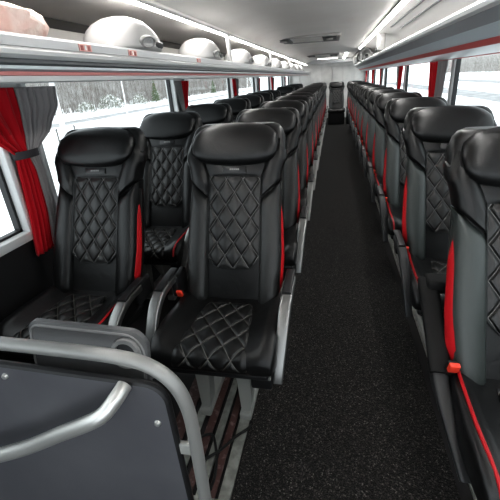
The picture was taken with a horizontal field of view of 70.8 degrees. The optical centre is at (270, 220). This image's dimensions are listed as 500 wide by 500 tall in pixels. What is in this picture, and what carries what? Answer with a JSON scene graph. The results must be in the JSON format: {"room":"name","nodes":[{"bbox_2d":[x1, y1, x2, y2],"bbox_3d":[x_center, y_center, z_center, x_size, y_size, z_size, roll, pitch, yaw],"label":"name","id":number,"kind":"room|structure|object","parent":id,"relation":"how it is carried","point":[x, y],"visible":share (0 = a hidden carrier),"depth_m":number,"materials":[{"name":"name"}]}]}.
{"room":"vehicle interior","nodes":[
{"label":"vehicle interior","id":0,"kind":"room"},
{"bbox_2d":[0,240,53,363],"bbox_3d":[-0.516,-1.163,5.619,0.070,0.670,14.150,1,22,10],"label":"wall","id":1,"kind":"structure","parent":0,"point":[24,275],"depth_m":1.68,"materials":[{"name":"black"}]},
{"bbox_2d":[0,147,32,256],"bbox_3d":[-1.452,0.236,0.283,0.090,0.835,2.860,1,22,10],"label":"window","id":2,"kind":"structure","parent":1,"relation":"in","point":[10,188],"depth_m":1.62,"materials":[{"name":"grey"}]},
{"bbox_2d":[0,86,57,256],"bbox_3d":[-1.146,-0.225,1.682,0.058,0.771,0.600,2,23,13],"label":"curtain","id":3,"kind":"object","parent":1,"relation":"attached to","point":[38,105],"visible":0.98,"depth_m":1.68,"materials":[{"name":"red fabric"}]},
{"bbox_2d":[16,79,178,213],"bbox_3d":[-1.046,-0.694,2.529,0.090,0.835,1.730,1,22,10],"label":"window","id":4,"kind":"structure","parent":1,"relation":"in","point":[170,88],"depth_m":1.85,"materials":[{"name":"grey"}]},
{"bbox_2d":[0,77,287,195],"bbox_3d":[-0.567,-2.071,5.252,0.070,1.270,14.150,1,22,10],"label":"curtain","id":5,"kind":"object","parent":1,"relation":"attached to","point":[1,85],"depth_m":1.64,"materials":[{"name":"red"}]},
{"bbox_2d":[0,31,309,83],"bbox_3d":[-0.223,-2.089,4.991,0.697,0.116,13.800,1,22,10],"label":"luggage rack","id":6,"kind":"object","parent":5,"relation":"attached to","point":[24,58],"visible":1,"depth_m":1.17,"materials":[{"name":"grey"}]},
{"bbox_2d":[0,1,48,36],"bbox_3d":[-0.860,-0.512,0.892,0.323,0.112,0.640,1,22,10],"label":"plastic bundle","id":7,"kind":"object","parent":6,"relation":"on","point":[13,18],"visible":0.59,"depth_m":0.97,"materials":[{"name":"plastic"}]},
{"bbox_2d":[78,43,91,51],"bbox_3d":[-0.583,-0.542,1.104,0.003,0.021,0.060,1,22,10],"label":"sticker","id":8,"kind":"object","parent":6,"relation":"on","point":[82,47],"visible":1,"depth_m":1.10,"materials":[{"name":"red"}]},
{"bbox_2d":[83,16,163,51],"bbox_3d":[-0.635,-0.804,1.537,0.268,0.148,0.380,1,22,10],"label":"pod","id":9,"kind":"object","parent":6,"relation":"on","point":[120,31],"visible":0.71,"depth_m":1.41,"materials":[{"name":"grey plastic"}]},
{"bbox_2d":[143,37,152,43],"bbox_3d":[-0.525,-0.763,1.496,0.024,0.036,0.094,1,22,10],"label":"speaker grille","id":10,"kind":"object","parent":9,"relation":"attached to","point":[146,40],"depth_m":1.49,"materials":[{"name":"grey"}]},
{"bbox_2d":[156,42,163,48],"bbox_3d":[-0.519,-0.801,1.600,0.032,0.029,0.085,1,22,10],"label":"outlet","id":11,"kind":"object","parent":9,"relation":"attached to","point":[159,45],"depth_m":1.60,"materials":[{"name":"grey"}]},
{"bbox_2d":[178,38,222,59],"bbox_3d":[-0.477,-1.166,2.412,0.268,0.148,0.380,1,22,10],"label":"pod","id":12,"kind":"object","parent":6,"relation":"on","point":[196,47],"visible":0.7,"depth_m":2.28,"materials":[{"name":"grey plastic"}]},
{"bbox_2d":[225,33,231,61],"bbox_3d":[-0.345,-1.408,2.881,0.030,0.230,0.050,1,22,10],"label":"bracket","id":13,"kind":"object","parent":6,"relation":"attached to","point":[228,43],"visible":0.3,"depth_m":2.86,"materials":[{"name":"grey plastic"}]},
{"bbox_2d":[224,49,253,63],"bbox_3d":[-0.302,-1.565,3.379,0.268,0.148,0.380,1,22,10],"label":"pod","id":14,"kind":"object","parent":6,"relation":"on","point":[238,55],"visible":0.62,"depth_m":3.25,"materials":[{"name":"grey plastic"}]},
{"bbox_2d":[252,55,270,65],"bbox_3d":[-0.128,-1.965,4.345,0.268,0.148,0.380,1,22,10],"label":"pod","id":15,"kind":"object","parent":6,"relation":"on","point":[262,60],"visible":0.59,"depth_m":4.21,"materials":[{"name":"grey plastic"}]},
{"bbox_2d":[269,59,282,67],"bbox_3d":[0.046,-2.365,5.311,0.268,0.148,0.380,1,22,10],"label":"pod","id":16,"kind":"object","parent":6,"relation":"on","point":[276,63],"visible":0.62,"depth_m":5.17,"materials":[{"name":"grey plastic"}]},
{"bbox_2d":[280,61,290,68],"bbox_3d":[0.220,-2.764,6.277,0.268,0.148,0.380,1,22,10],"label":"pod","id":17,"kind":"object","parent":6,"relation":"on","point":[285,65],"visible":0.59,"depth_m":6.15,"materials":[{"name":"grey plastic"}]},
{"bbox_2d":[173,81,188,111],"bbox_3d":[-0.828,-0.987,3.438,0.033,0.706,0.361,1,22,10],"label":"curtain","id":18,"kind":"object","parent":1,"relation":"attached to","point":[181,89],"visible":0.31,"depth_m":3.33,"materials":[{"name":"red fabric"}]},
{"bbox_2d":[182,78,233,105],"bbox_3d":[-0.723,-1.437,4.325,0.090,0.835,1.770,1,22,10],"label":"window","id":19,"kind":"structure","parent":1,"relation":"in","point":[230,92],"depth_m":5.04,"materials":[{"name":"grey"}]},
{"bbox_2d":[232,79,238,95],"bbox_3d":[-0.500,-1.737,5.252,0.033,0.706,0.361,1,22,10],"label":"curtain","id":20,"kind":"object","parent":1,"relation":"attached to","point":[235,81],"visible":0.35,"depth_m":5.14,"materials":[{"name":"red fabric"}]},
{"bbox_2d":[235,77,256,91],"bbox_3d":[-0.420,-2.130,6.002,0.090,0.835,1.510,1,22,10],"label":"window","id":21,"kind":"structure","parent":1,"relation":"in","point":[254,83],"depth_m":6.60,"materials":[{"name":"grey"}]},
{"bbox_2d":[0,0,399,65],"bbox_3d":[0.402,-2.530,4.888,1.950,0.305,14.150,1,22,10],"label":"ceiling","id":22,"kind":"structure","parent":0,"point":[265,23],"depth_m":2.71,"materials":[{"name":"plastic"}]},
{"bbox_2d":[43,17,226,56],"bbox_3d":[-0.542,-2.350,5.050,0.040,0.053,14.000,1,22,10],"label":"trim","id":23,"kind":"structure","parent":22,"relation":"attached to","point":[52,23],"depth_m":1.93,"materials":[{"name":"grey"}]},
{"bbox_2d":[123,0,306,64],"bbox_3d":[0.012,-2.380,4.938,0.054,0.045,13.610,1,22,10],"label":"ceiling light","id":24,"kind":"object","parent":22,"relation":"attached to","point":[135,2],"visible":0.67,"depth_m":2.08,"materials":[{"name":"white"}]},
{"bbox_2d":[280,32,340,43],"bbox_3d":[0.488,-2.428,4.722,0.875,0.054,0.785,1,22,10],"label":"roof hatch","id":25,"kind":"object","parent":22,"relation":"attached to","point":[324,37],"visible":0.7,"depth_m":4.55,"materials":[{"name":"grey"}]},
{"bbox_2d":[280,39,292,43],"bbox_3d":[0.178,-2.402,4.707,0.185,0.030,0.562,1,22,10],"label":"vent","id":26,"kind":"object","parent":25,"relation":"attached to","point":[286,41],"depth_m":4.60,"materials":[{"name":"grey"}]},
{"bbox_2d":[322,36,336,40],"bbox_3d":[0.774,-2.393,4.603,0.185,0.030,0.562,1,22,10],"label":"vent","id":27,"kind":"object","parent":25,"relation":"attached to","point":[325,38],"depth_m":4.48,"materials":[{"name":"grey"}]},
{"bbox_2d":[307,53,338,57],"bbox_3d":[1.274,-4.048,8.628,0.775,0.054,0.785,1,22,10],"label":"roof hatch","id":28,"kind":"object","parent":22,"relation":"attached to","point":[326,54],"visible":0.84,"depth_m":8.37,"materials":[{"name":"grey"}]},
{"bbox_2d":[359,0,408,48],"bbox_3d":[0.955,-1.579,2.576,0.050,0.034,9.010,1,22,10],"label":"recessed light","id":29,"kind":"object","parent":22,"relation":"in","point":[401,3],"visible":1,"depth_m":3.18,"materials":[{"name":"white"}]},
{"bbox_2d":[130,117,473,499],"bbox_3d":[0.719,-0.809,5.543,2.500,0.064,14.150,1,22,10],"label":"floor","id":30,"kind":"structure","parent":0,"point":[352,416],"depth_m":1.62,"materials":[{"name":"black carpet"}]},
{"bbox_2d":[0,126,151,358],"bbox_3d":[-0.837,0.195,1.650,0.542,1.155,0.764,1,22,10],"label":"seat","id":31,"kind":"object","parent":30,"relation":"on","point":[98,252],"visible":0.84,"depth_m":1.68,"materials":[{"name":"black leather"}]},
{"bbox_2d":[0,284,138,355],"bbox_3d":[-0.878,0.422,1.584,0.486,0.124,0.428,1,22,10],"label":"seat cushion","id":32,"kind":"object","parent":31,"relation":"on","point":[85,303],"depth_m":1.57,"materials":[{"name":"black leather"}]},
{"bbox_2d":[0,336,211,499],"bbox_3d":[-0.695,0.652,0.908,1.106,0.850,0.094,1,22,10],"label":"railing","id":33,"kind":"object","parent":30,"relation":"on","point":[66,434],"depth_m":0.81,"materials":[{"name":"grey"}]},
{"bbox_2d":[28,318,152,380],"bbox_3d":[-0.423,0.361,0.827,0.302,0.247,0.077,1,22,10],"label":"tray","id":34,"kind":"object","parent":33,"relation":"attached to","point":[130,339],"visible":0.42,"depth_m":0.81,"materials":[{"name":"grey"}]},
{"bbox_2d":[176,377,199,439],"bbox_3d":[0.461,-1.066,6.141,0.060,0.008,11.050,1,22,10],"label":"trim","id":35,"kind":"structure","parent":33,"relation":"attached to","point":[194,391],"depth_m":1.57,"materials":[{"name":"brown wood"}]},
{"bbox_2d":[184,404,205,465],"bbox_3d":[0.532,-1.067,6.128,0.035,0.012,11.050,1,22,10],"label":"trim","id":36,"kind":"structure","parent":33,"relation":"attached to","point":[200,416],"depth_m":1.48,"materials":[{"name":"metal"}]},
{"bbox_2d":[139,111,202,299],"bbox_3d":[-0.706,-0.107,2.379,0.542,1.155,0.764,1,22,10],"label":"seat","id":37,"kind":"object","parent":30,"relation":"on","point":[169,136],"visible":0.72,"depth_m":2.41,"materials":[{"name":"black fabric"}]},
{"bbox_2d":[144,225,188,261],"bbox_3d":[-0.746,0.121,2.313,0.486,0.124,0.428,1,22,10],"label":"seat cushion","id":38,"kind":"object","parent":37,"relation":"on","point":[163,243],"depth_m":2.15,"materials":[{"name":"black leather"}]},
{"bbox_2d":[185,103,232,124],"bbox_3d":[-0.574,-0.408,3.108,0.542,1.155,0.764,1,22,10],"label":"seat","id":39,"kind":"object","parent":30,"relation":"on","point":[210,113],"visible":0.05,"depth_m":3.12,"materials":[{"name":"black leather"}]},
{"bbox_2d":[189,377,230,491],"bbox_3d":[0.588,-1.064,6.119,0.031,0.008,11.050,1,22,10],"label":"trim","id":40,"kind":"structure","parent":30,"relation":"on","point":[213,418],"depth_m":1.49,"materials":[{"name":"brown wood"}]},
{"bbox_2d":[196,378,237,495],"bbox_3d":[0.634,-1.065,6.110,0.027,0.012,11.050,1,22,10],"label":"trim","id":41,"kind":"structure","parent":30,"relation":"on","point":[220,430],"depth_m":1.46,"materials":[{"name":"metal"}]},
{"bbox_2d":[145,122,295,419],"bbox_3d":[-0.177,0.204,1.536,0.575,1.155,0.753,1,22,10],"label":"seat","id":42,"kind":"object","parent":30,"relation":"on","point":[232,319],"visible":0.99,"depth_m":1.53,"materials":[{"name":"black leather"}]},
{"bbox_2d":[150,290,280,376],"bbox_3d":[-0.193,0.433,1.464,0.486,0.124,0.428,1,22,10],"label":"seat cushion","id":43,"kind":"object","parent":42,"relation":"on","point":[222,333],"depth_m":1.34,"materials":[{"name":"black leather"}]},
{"bbox_2d":[210,392,240,497],"bbox_3d":[0.674,-1.063,6.104,0.028,0.008,11.050,1,22,10],"label":"trim","id":44,"kind":"structure","parent":30,"relation":"on","point":[232,423],"depth_m":1.39,"materials":[{"name":"brown wood"}]},
{"bbox_2d":[201,424,251,490],"bbox_3d":[-0.220,0.876,1.366,0.177,0.029,0.285,8,24,26],"label":"cable","id":45,"kind":"object","parent":30,"relation":"on","point":[217,451],"visible":0.77,"depth_m":1.36,"materials":[{"name":"black plastic"}]},
{"bbox_2d":[214,98,251,121],"bbox_3d":[-0.443,-0.710,3.838,0.542,1.155,0.764,1,22,10],"label":"seat","id":46,"kind":"object","parent":30,"relation":"on","point":[237,105],"visible":0.04,"depth_m":3.85,"materials":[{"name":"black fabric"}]},
{"bbox_2d":[218,419,249,499],"bbox_3d":[0.722,-1.064,6.095,0.041,0.012,11.050,1,22,10],"label":"trim","id":47,"kind":"structure","parent":30,"relation":"on","point":[229,479],"depth_m":1.31,"materials":[{"name":"metal"}]},
{"bbox_2d":[233,94,263,108],"bbox_3d":[-0.311,-1.012,4.567,0.542,1.155,0.764,1,22,10],"label":"seat","id":48,"kind":"object","parent":30,"relation":"on","point":[257,100],"visible":0.07,"depth_m":4.57,"materials":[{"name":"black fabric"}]},
{"bbox_2d":[247,92,273,101],"bbox_3d":[-0.180,-1.313,5.296,0.542,1.155,0.764,1,22,10],"label":"seat","id":49,"kind":"object","parent":30,"relation":"on","point":[268,96],"visible":0.03,"depth_m":5.30,"materials":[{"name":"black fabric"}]},
{"bbox_2d":[257,90,280,98],"bbox_3d":[-0.048,-1.615,6.025,0.542,1.155,0.764,1,22,10],"label":"seat","id":50,"kind":"object","parent":30,"relation":"on","point":[276,93],"visible":0.05,"depth_m":6.04,"materials":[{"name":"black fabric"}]},
{"bbox_2d":[236,107,307,291],"bbox_3d":[-0.046,-0.097,2.265,0.575,1.155,0.753,1,22,10],"label":"seat","id":51,"kind":"object","parent":30,"relation":"on","point":[289,118],"visible":0.19,"depth_m":2.26,"materials":[{"name":"black leather"}]},
{"bbox_2d":[284,223,297,265],"bbox_3d":[-0.061,0.131,2.194,0.486,0.124,0.428,1,22,10],"label":"seat cushion","id":52,"kind":"object","parent":51,"relation":"on","point":[290,229],"depth_m":2.02,"materials":[{"name":"black leather"}]},
{"bbox_2d":[276,86,294,95],"bbox_3d":[0.346,-2.520,8.213,0.542,1.155,0.764,1,22,10],"label":"seat","id":53,"kind":"object","parent":30,"relation":"on","point":[283,90],"visible":0.07,"depth_m":8.23,"materials":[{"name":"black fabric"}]},
{"bbox_2d":[260,100,314,223],"bbox_3d":[0.086,-0.399,2.994,0.575,1.155,0.753,1,22,10],"label":"seat","id":54,"kind":"object","parent":30,"relation":"on","point":[306,194],"visible":0.15,"depth_m":2.99,"materials":[{"name":"black leather"}]},
{"bbox_2d":[299,188,306,214],"bbox_3d":[0.070,-0.171,2.923,0.486,0.124,0.428,1,22,10],"label":"seat cushion","id":55,"kind":"object","parent":54,"relation":"on","point":[303,191],"depth_m":2.77,"materials":[{"name":"black leather"}]},
{"bbox_2d":[274,95,318,189],"bbox_3d":[0.217,-0.700,3.724,0.575,1.155,0.753,1,22,10],"label":"seat","id":56,"kind":"object","parent":30,"relation":"on","point":[311,170],"visible":0.1,"depth_m":3.72,"materials":[{"name":"black leather"}]},
{"bbox_2d":[307,166,312,185],"bbox_3d":[0.202,-0.472,3.652,0.486,0.124,0.428,1,22,10],"label":"seat cushion","id":57,"kind":"object","parent":56,"relation":"on","point":[310,169],"depth_m":3.52,"materials":[{"name":"black leather"}]},
{"bbox_2d":[284,92,320,169],"bbox_3d":[0.349,-1.002,4.453,0.575,1.155,0.753,1,22,10],"label":"seat","id":58,"kind":"object","parent":30,"relation":"on","point":[312,94],"visible":0.09,"depth_m":4.45,"materials":[{"name":"black leather"}]},
{"bbox_2d":[291,90,322,155],"bbox_3d":[0.480,-1.304,5.182,0.575,1.155,0.753,1,22,10],"label":"seat","id":59,"kind":"object","parent":30,"relation":"on","point":[316,92],"visible":0.09,"depth_m":5.18,"materials":[{"name":"black leather"}]},
{"bbox_2d":[297,88,323,143],"bbox_3d":[0.612,-1.605,5.911,0.575,1.155,0.753,1,22,10],"label":"seat","id":60,"kind":"object","parent":30,"relation":"on","point":[318,89],"visible":0.13,"depth_m":5.91,"materials":[{"name":"black leather"}]},
{"bbox_2d":[301,86,325,137],"bbox_3d":[0.744,-1.907,6.640,0.575,1.155,0.753,1,22,10],"label":"seat","id":61,"kind":"object","parent":30,"relation":"on","point":[319,87],"visible":0.09,"depth_m":6.64,"materials":[{"name":"black leather"}]},
{"bbox_2d":[305,85,325,124],"bbox_3d":[0.875,-2.209,7.369,0.575,1.155,0.753,1,22,10],"label":"seat","id":62,"kind":"object","parent":30,"relation":"on","point":[311,85],"visible":0.04,"depth_m":7.37,"materials":[{"name":"black leather"}]},
{"bbox_2d":[307,84,326,125],"bbox_3d":[1.007,-2.510,8.099,0.575,1.155,0.753,1,22,10],"label":"seat","id":63,"kind":"object","parent":30,"relation":"on","point":[314,84],"visible":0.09,"depth_m":8.10,"materials":[{"name":"black leather"}]},
{"bbox_2d":[328,82,344,124],"bbox_3d":[1.912,-3.428,10.244,0.486,1.152,0.753,1,22,10],"label":"seat","id":64,"kind":"object","parent":30,"relation":"on","point":[336,109],"visible":0.99,"depth_m":10.24,"materials":[{"name":"black leather"}]},
{"bbox_2d":[328,107,344,112],"bbox_3d":[1.896,-3.199,10.173,0.486,0.124,0.428,1,22,10],"label":"seat cushion","id":65,"kind":"object","parent":64,"relation":"on","point":[331,109],"depth_m":10.01,"materials":[{"name":"black leather"}]},
{"bbox_2d":[346,81,354,123],"bbox_3d":[2.429,-3.420,10.154,0.486,1.152,0.753,1,22,10],"label":"seat","id":66,"kind":"object","parent":30,"relation":"on","point":[348,81],"visible":0.07,"depth_m":10.21,"materials":[{"name":"black leather"}]},
{"bbox_2d":[347,82,359,122],"bbox_3d":[2.079,-2.664,8.333,0.530,1.155,0.755,1,22,10],"label":"seat","id":67,"kind":"object","parent":30,"relation":"on","point":[349,109],"visible":0.06,"depth_m":8.39,"materials":[{"name":"black leather"}]},
{"bbox_2d":[346,81,364,118],"bbox_3d":[2.210,-2.966,9.062,0.530,1.155,0.755,1,22,10],"label":"seat","id":68,"kind":"object","parent":30,"relation":"on","point":[355,81],"visible":0.11,"depth_m":9.12,"materials":[{"name":"black leather"}]},
{"bbox_2d":[348,82,369,127],"bbox_3d":[1.947,-2.363,7.604,0.530,1.155,0.755,1,22,10],"label":"seat","id":69,"kind":"object","parent":30,"relation":"on","point":[353,84],"visible":0.11,"depth_m":7.66,"materials":[{"name":"black leather"}]},
{"bbox_2d":[350,83,373,132],"bbox_3d":[1.816,-2.061,6.874,0.530,1.155,0.755,1,22,10],"label":"seat","id":70,"kind":"object","parent":30,"relation":"on","point":[352,118],"visible":0.16,"depth_m":6.93,"materials":[{"name":"black leather"}]},
{"bbox_2d":[352,84,378,139],"bbox_3d":[1.684,-1.759,6.145,0.530,1.155,0.755,1,22,10],"label":"seat","id":71,"kind":"object","parent":30,"relation":"on","point":[358,86],"visible":0.09,"depth_m":6.20,"materials":[{"name":"black leather"}]},
{"bbox_2d":[354,85,385,148],"bbox_3d":[1.552,-1.458,5.416,0.530,1.155,0.755,1,22,10],"label":"seat","id":72,"kind":"object","parent":30,"relation":"on","point":[357,131],"visible":0.13,"depth_m":5.46,"materials":[{"name":"black leather"}]},
{"bbox_2d":[357,87,393,176],"bbox_3d":[1.421,-1.156,4.687,0.530,1.155,0.755,1,22,10],"label":"seat","id":73,"kind":"object","parent":30,"relation":"on","point":[361,141],"visible":0.16,"depth_m":4.74,"materials":[{"name":"black leather"}]},
{"bbox_2d":[361,89,405,199],"bbox_3d":[1.290,-0.854,3.958,0.530,1.155,0.755,1,22,10],"label":"seat","id":74,"kind":"object","parent":30,"relation":"on","point":[370,130],"visible":0.19,"depth_m":4.00,"materials":[{"name":"black leather"}]},
{"bbox_2d":[366,156,371,172],"bbox_3d":[1.295,-0.626,3.883,0.486,0.124,0.428,1,22,10],"label":"seat cushion","id":75,"kind":"object","parent":74,"relation":"on","point":[368,158],"depth_m":3.82,"materials":[{"name":"black leather"}]},
{"bbox_2d":[367,92,421,201],"bbox_3d":[1.158,-0.553,3.228,0.530,1.155,0.755,1,22,10],"label":"seat","id":76,"kind":"object","parent":30,"relation":"on","point":[376,168],"visible":0.27,"depth_m":3.27,"materials":[{"name":"black leather"}]},
{"bbox_2d":[374,174,382,196],"bbox_3d":[1.163,-0.324,3.154,0.486,0.124,0.428,1,22,10],"label":"seat cushion","id":77,"kind":"object","parent":76,"relation":"on","point":[378,178],"depth_m":3.07,"materials":[{"name":"black leather"}]},
{"bbox_2d":[376,97,447,268],"bbox_3d":[1.026,-0.251,2.499,0.530,1.155,0.755,1,22,10],"label":"seat","id":78,"kind":"object","parent":30,"relation":"on","point":[390,198],"visible":0.28,"depth_m":2.54,"materials":[{"name":"black leather"}]},
{"bbox_2d":[386,203,402,235],"bbox_3d":[1.032,-0.023,2.424,0.486,0.124,0.428,1,22,10],"label":"seat cushion","id":79,"kind":"object","parent":78,"relation":"on","point":[393,210],"depth_m":2.33,"materials":[{"name":"black leather"}]},
{"bbox_2d":[362,158,476,499],"bbox_3d":[1.512,-0.948,5.698,0.035,0.012,11.200,1,22,10],"label":"trim","id":80,"kind":"structure","parent":30,"relation":"on","point":[391,241],"depth_m":2.09,"materials":[{"name":"metal"}]},
{"bbox_2d":[393,105,497,345],"bbox_3d":[0.895,0.051,1.770,0.530,1.155,0.755,1,22,10],"label":"seat","id":81,"kind":"object","parent":30,"relation":"on","point":[421,248],"visible":0.44,"depth_m":1.81,"materials":[{"name":"black leather"}]},
{"bbox_2d":[408,254,446,311],"bbox_3d":[0.900,0.279,1.695,0.486,0.124,0.428,1,22,10],"label":"seat cushion","id":82,"kind":"object","parent":81,"relation":"on","point":[419,264],"depth_m":1.70,"materials":[{"name":"black leather"}]},
{"bbox_2d":[417,126,499,499],"bbox_3d":[0.761,0.353,1.040,0.541,1.155,0.770,1,22,10],"label":"seat","id":83,"kind":"object","parent":30,"relation":"on","point":[463,344],"visible":1,"depth_m":1.09,"materials":[{"name":"black leather"}]},
{"bbox_2d":[449,359,499,499],"bbox_3d":[0.769,0.581,0.966,0.486,0.124,0.428,1,22,10],"label":"seat cushion","id":84,"kind":"object","parent":83,"relation":"on","point":[474,396],"depth_m":0.96,"materials":[{"name":"black leather"}]},
{"bbox_2d":[290,58,360,117],"bbox_3d":[1.836,-4.403,11.649,2.540,2.040,0.060,1,22,10],"label":"wall","id":85,"kind":"structure","parent":0,"point":[342,64],"depth_m":11.47,"materials":[{"name":"plastic"}]},
{"bbox_2d":[46,28,224,59],"bbox_3d":[-0.535,-2.312,5.064,0.050,0.065,14.000,1,22,10],"label":"trim","id":86,"kind":"structure","parent":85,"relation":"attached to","point":[53,33],"depth_m":1.90,"materials":[{"name":"grey"}]},
{"bbox_2d":[291,65,363,83],"bbox_3d":[1.824,-4.748,11.463,2.370,0.500,0.020,1,22,10],"label":"trim","id":87,"kind":"structure","parent":85,"relation":"attached to","point":[348,69],"depth_m":11.43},
{"bbox_2d":[307,58,352,63],"bbox_3d":[1.851,-5.023,11.072,1.550,0.100,0.480,1,22,10],"label":"trim","id":88,"kind":"structure","parent":85,"relation":"attached to","point":[338,60],"depth_m":10.86,"materials":[{"name":"grey"}]},
{"bbox_2d":[351,0,478,59],"bbox_3d":[1.614,-2.505,4.679,0.510,0.320,14.150,1,22,10],"label":"ceiling","id":89,"kind":"structure","parent":0,"point":[443,9],"depth_m":3.23,"materials":[{"name":"grey"}]},
{"bbox_2d":[390,0,424,27],"bbox_3d":[0.833,-0.987,1.087,0.018,0.010,6.200,1,22,10],"label":"trim","id":90,"kind":"structure","parent":89,"relation":"attached to","point":[421,1],"depth_m":2.98,"materials":[{"name":"grey"}]},
{"bbox_2d":[400,0,441,27],"bbox_3d":[0.937,-0.971,1.075,0.018,0.010,6.200,1,22,10],"label":"trim","id":91,"kind":"structure","parent":89,"relation":"attached to","point":[438,1],"depth_m":2.92,"materials":[{"name":"grey"}]},
{"bbox_3d":[1.917,-1.127,5.195,0.070,0.670,14.150,1,22,10],"label":"wall","id":92,"kind":"structure","parent":0,"visible":0},
{"bbox_2d":[384,68,404,89],"bbox_3d":[2.030,-2.194,5.824,0.045,0.835,2.060,1,22,10],"label":"window","id":93,"kind":"structure","parent":92,"relation":"in","point":[386,69],"depth_m":6.66,"materials":[{"name":"grey"}]},
{"bbox_2d":[404,59,453,104],"bbox_3d":[1.683,-1.401,3.906,0.045,0.835,2.070,1,22,10],"label":"window","id":94,"kind":"structure","parent":92,"relation":"in","point":[452,66],"depth_m":4.71,"materials":[{"name":"grey"}]},
{"bbox_2d":[449,58,461,104],"bbox_3d":[1.348,-0.631,2.046,0.045,0.835,1.930,1,22,10],"label":"window frame","id":95,"kind":"structure","parent":92,"relation":"in","point":[457,62],"depth_m":2.85,"materials":[{"name":"grey"}]},
{"label":"outside","id":96,"kind":"structure","parent":0,"visible":0},
{"bbox_2d":[0,75,499,236],"bbox_3d":[1.861,-1.193,10.142,260.000,0.200,260.000,1,22,10],"label":"ground","id":97,"kind":"structure","parent":96,"point":[6,226],"depth_m":36.25,"materials":[{"name":"snow"}]},
{"bbox_2d":[49,83,66,136],"bbox_3d":[-6.232,-3.642,10.095,0.150,5.200,0.143,1,22,10],"label":"lamp post","id":98,"kind":"object","parent":97,"relation":"on","point":[59,112],"visible":0.1,"depth_m":10.31,"materials":[{"name":"white"}]},
{"bbox_2d":[76,102,96,112],"bbox_3d":[-22.809,-13.953,43.325,2.061,1.375,2.310,1,22,10],"label":"bush","id":99,"kind":"object","parent":97,"relation":"on","point":[82,107],"visible":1,"depth_m":43.02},
{"bbox_2d":[98,94,123,109],"bbox_3d":[-21.729,-16.131,47.677,3.322,2.118,3.403,1,22,10],"label":"bush","id":100,"kind":"object","parent":97,"relation":"on","point":[109,98],"visible":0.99,"depth_m":47.22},
{"bbox_2d":[121,81,129,122],"bbox_3d":[-11.338,-10.020,26.864,0.100,5.000,0.095,1,22,10],"label":"lamp post","id":101,"kind":"object","parent":97,"relation":"on","point":[121,81],"visible":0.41,"depth_m":27.17,"materials":[{"name":"white"}]},
{"bbox_2d":[27,78,246,108],"bbox_3d":[-28.271,-33.021,79.208,1.200,10.200,200.000,1,22,10],"label":"woodland depth","id":102,"kind":"object","parent":97,"relation":"on","point":[37,84],"visible":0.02,"depth_m":62.95,"materials":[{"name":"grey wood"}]},
{"bbox_2d":[25,77,251,115],"bbox_3d":[-22.970,-29.362,68.808,10.663,10.655,162.307,1,22,10],"label":"woodland","id":103,"kind":"object","parent":97,"relation":"on","point":[221,84],"visible":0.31,"depth_m":56.49,"materials":[{"name":"plant"}]},
{"bbox_2d":[131,94,147,104],"bbox_3d":[-20.706,-18.918,55.056,2.525,1.675,2.453,8,24,25],"label":"bush","id":104,"kind":"object","parent":97,"relation":"on","point":[139,98],"visible":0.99,"depth_m":54.82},
{"bbox_2d":[151,81,161,101],"bbox_3d":[-19.963,-22.231,60.162,1.837,3.604,2.070,1,22,10],"label":"conifer","id":105,"kind":"object","parent":97,"relation":"on","point":[155,95],"visible":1,"depth_m":60.11,"materials":[{"name":"plant"}]},
{"bbox_2d":[446,54,499,72],"bbox_3d":[110.035,-63.422,131.403,18.257,13.294,337.652,1,22,10],"label":"woodland","id":106,"kind":"object","parent":97,"relation":"on","point":[474,62],"visible":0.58,"depth_m":203.37,"materials":[{"name":"plant"}]},
{"bbox_2d":[448,53,499,71],"bbox_3d":[122.303,-67.293,139.355,1.200,13.260,375.000,1,22,10],"label":"woodland depth","id":107,"kind":"object","parent":97,"relation":"on","point":[497,55],"visible":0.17,"depth_m":233.19,"materials":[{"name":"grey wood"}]},
{"bbox_3d":[1.866,-2.034,4.829,0.070,1.270,14.150,1,22,10],"label":"trim","id":108,"kind":"structure","parent":0,"visible":0},
{"bbox_2d":[354,0,499,70],"bbox_3d":[1.602,-2.104,4.546,0.356,0.202,13.600,1,22,10],"label":"luggage rack","id":109,"kind":"object","parent":108,"relation":"attached to","point":[473,30],"visible":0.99,"depth_m":2.13,"materials":[{"name":"grey"}]},
{"bbox_2d":[360,48,372,58],"bbox_3d":[1.898,-3.316,6.944,0.262,0.216,0.064,1,22,10],"label":"arch","id":110,"kind":"object","parent":109,"relation":"on","point":[363,49],"visible":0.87,"depth_m":6.93,"materials":[{"name":"grey plastic"}]},
{"bbox_2d":[375,33,385,51],"bbox_3d":[1.473,-2.393,4.724,0.090,0.220,0.360,1,22,10],"label":"divider","id":111,"kind":"object","parent":109,"relation":"on","point":[381,37],"visible":0.85,"depth_m":4.57,"materials":[{"name":"grey plastic"}]},
{"bbox_2d":[396,66,402,88],"bbox_3d":[1.816,-1.794,5.019,0.033,0.748,0.441,1,22,10],"label":"curtain","id":112,"kind":"object","parent":109,"relation":"hanging from","point":[400,68],"visible":0.39,"depth_m":4.88,"materials":[{"name":"red fabric"}]},
{"bbox_2d":[428,60,447,96],"bbox_3d":[1.492,-1.051,3.223,0.027,0.747,0.561,1,22,10],"label":"curtain","id":113,"kind":"object","parent":109,"relation":"hanging from","point":[437,70],"visible":0.44,"depth_m":3.10,"materials":[{"name":"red fabric"}]},
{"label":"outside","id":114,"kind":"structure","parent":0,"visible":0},
{"bbox_2d":[51,90,252,127],"bbox_3d":[-20.555,-1.625,14.006,2.500,0.020,200.000,1,22,10],"label":"road","id":115,"kind":"structure","parent":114,"point":[165,105],"depth_m":37.53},
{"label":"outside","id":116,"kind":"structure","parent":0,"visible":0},
{"bbox_2d":[387,82,499,101],"bbox_3d":[16.631,-1.070,7.529,4.000,0.020,200.000,1,22,10],"label":"road","id":117,"kind":"structure","parent":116,"point":[489,96],"depth_m":39.16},
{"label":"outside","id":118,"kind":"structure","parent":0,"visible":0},
{"bbox_2d":[445,79,499,82],"bbox_3d":[31.407,-0.849,4.955,6.000,0.020,200.000,1,22,10],"label":"road","id":119,"kind":"structure","parent":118,"point":[461,80],"depth_m":73.17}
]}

